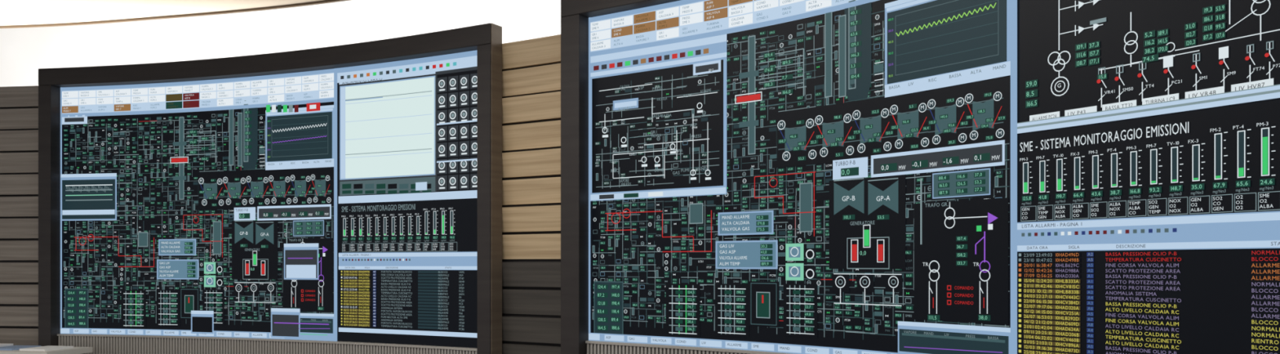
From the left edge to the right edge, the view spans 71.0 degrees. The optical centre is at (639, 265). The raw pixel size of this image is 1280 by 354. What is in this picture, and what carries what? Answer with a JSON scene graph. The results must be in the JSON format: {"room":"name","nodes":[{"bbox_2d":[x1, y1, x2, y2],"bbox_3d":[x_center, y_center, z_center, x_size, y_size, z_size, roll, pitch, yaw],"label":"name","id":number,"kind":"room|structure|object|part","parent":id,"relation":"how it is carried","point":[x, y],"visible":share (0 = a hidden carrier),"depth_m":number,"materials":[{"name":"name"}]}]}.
{"room":"control room","nodes":[
{"label":"control room","id":0,"kind":"room"},
{"bbox_2d":[0,0,322,25],"bbox_3d":[-3.600,-2.030,3.076,14.800,0.060,9.151,0,0,0],"label":"ceiling","id":1,"kind":"structure","parent":0,"point":[12,12],"depth_m":7.00,"materials":[{"name":"white paint"}]},
{"bbox_2d":[0,34,560,353],"bbox_3d":[-2.484,0.193,4.919,11.060,2.815,1.720,0,0,25],"label":"wall","id":2,"kind":"structure","parent":0,"point":[531,68],"depth_m":4.90,"materials":[{"name":"beige wood"}]},
{"bbox_2d":[38,22,502,353],"bbox_3d":[-2.362,-0.311,5.530,3.432,1.992,0.261,0,0,19],"label":"wall display","id":3,"kind":"object","parent":2,"relation":"attached to","point":[307,201],"visible":1,"depth_m":5.62,"materials":[{"name":"black glass"}]},
{"bbox_2d":[57,333,477,353],"bbox_3d":[-2.350,0.540,5.563,3.241,0.150,0.190,0,0,20],"label":"speaker grille","id":4,"kind":"object","parent":3,"relation":"attached to","point":[101,344],"depth_m":5.68,"materials":[{"name":"grey"}]},
{"bbox_3d":[-2.389,-0.311,5.455,3.433,1.992,0.089,0,0,19],"label":"frame","id":5,"kind":"part","parent":3,"relation":"part of","materials":[{"name":"brown wood"}]},
{"bbox_2d":[560,0,1279,353],"bbox_3d":[0.877,-0.387,3.473,0.368,1.992,3.460,0,0,-42],"label":"wall display","id":6,"kind":"object","parent":2,"relation":"attached to","point":[738,176],"visible":1,"depth_m":3.48,"materials":[{"name":"black glass"}]},
{"bbox_3d":[0.877,-0.387,3.473,0.368,1.992,3.450,0,0,-42],"label":"frame","id":7,"kind":"part","parent":6,"relation":"part of","materials":[{"name":"laminate"}]},
{"bbox_2d":[585,341,791,353],"bbox_3d":[0.914,0.464,3.490,0.288,0.150,3.249,0,0,-42],"label":"speaker grille","id":8,"kind":"object","parent":6,"relation":"attached to","point":[591,347],"depth_m":4.32,"materials":[{"name":"grey"}]},
{"bbox_2d":[0,0,560,86],"bbox_3d":[-1.019,-1.000,7.581,14.378,5.200,2.275,0,0,26],"label":"ceiling","id":9,"kind":"structure","parent":0,"point":[23,51],"depth_m":9.29,"materials":[{"name":"white paint"}]},
{"bbox_2d":[0,0,348,28],"bbox_3d":[-2.545,-2.027,4.721,17.284,0.085,4.118,0,0,31],"label":"trim","id":10,"kind":"structure","parent":9,"relation":"attached to","point":[322,2],"depth_m":7.18,"materials":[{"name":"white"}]},
{"bbox_3d":[-2.000,1.650,4.750,20.000,0.100,14.500,0,0,0],"label":"floor","id":11,"kind":"structure","parent":0,"visible":0},
{"bbox_2d":[0,343,93,353],"bbox_3d":[-5.297,1.058,5.916,3.399,1.083,0.398,0,0,6],"label":"console desk","id":12,"kind":"object","parent":11,"relation":"on","point":[5,348],"visible":1,"depth_m":5.71,"materials":[{"name":"white laminate"}]}
]}

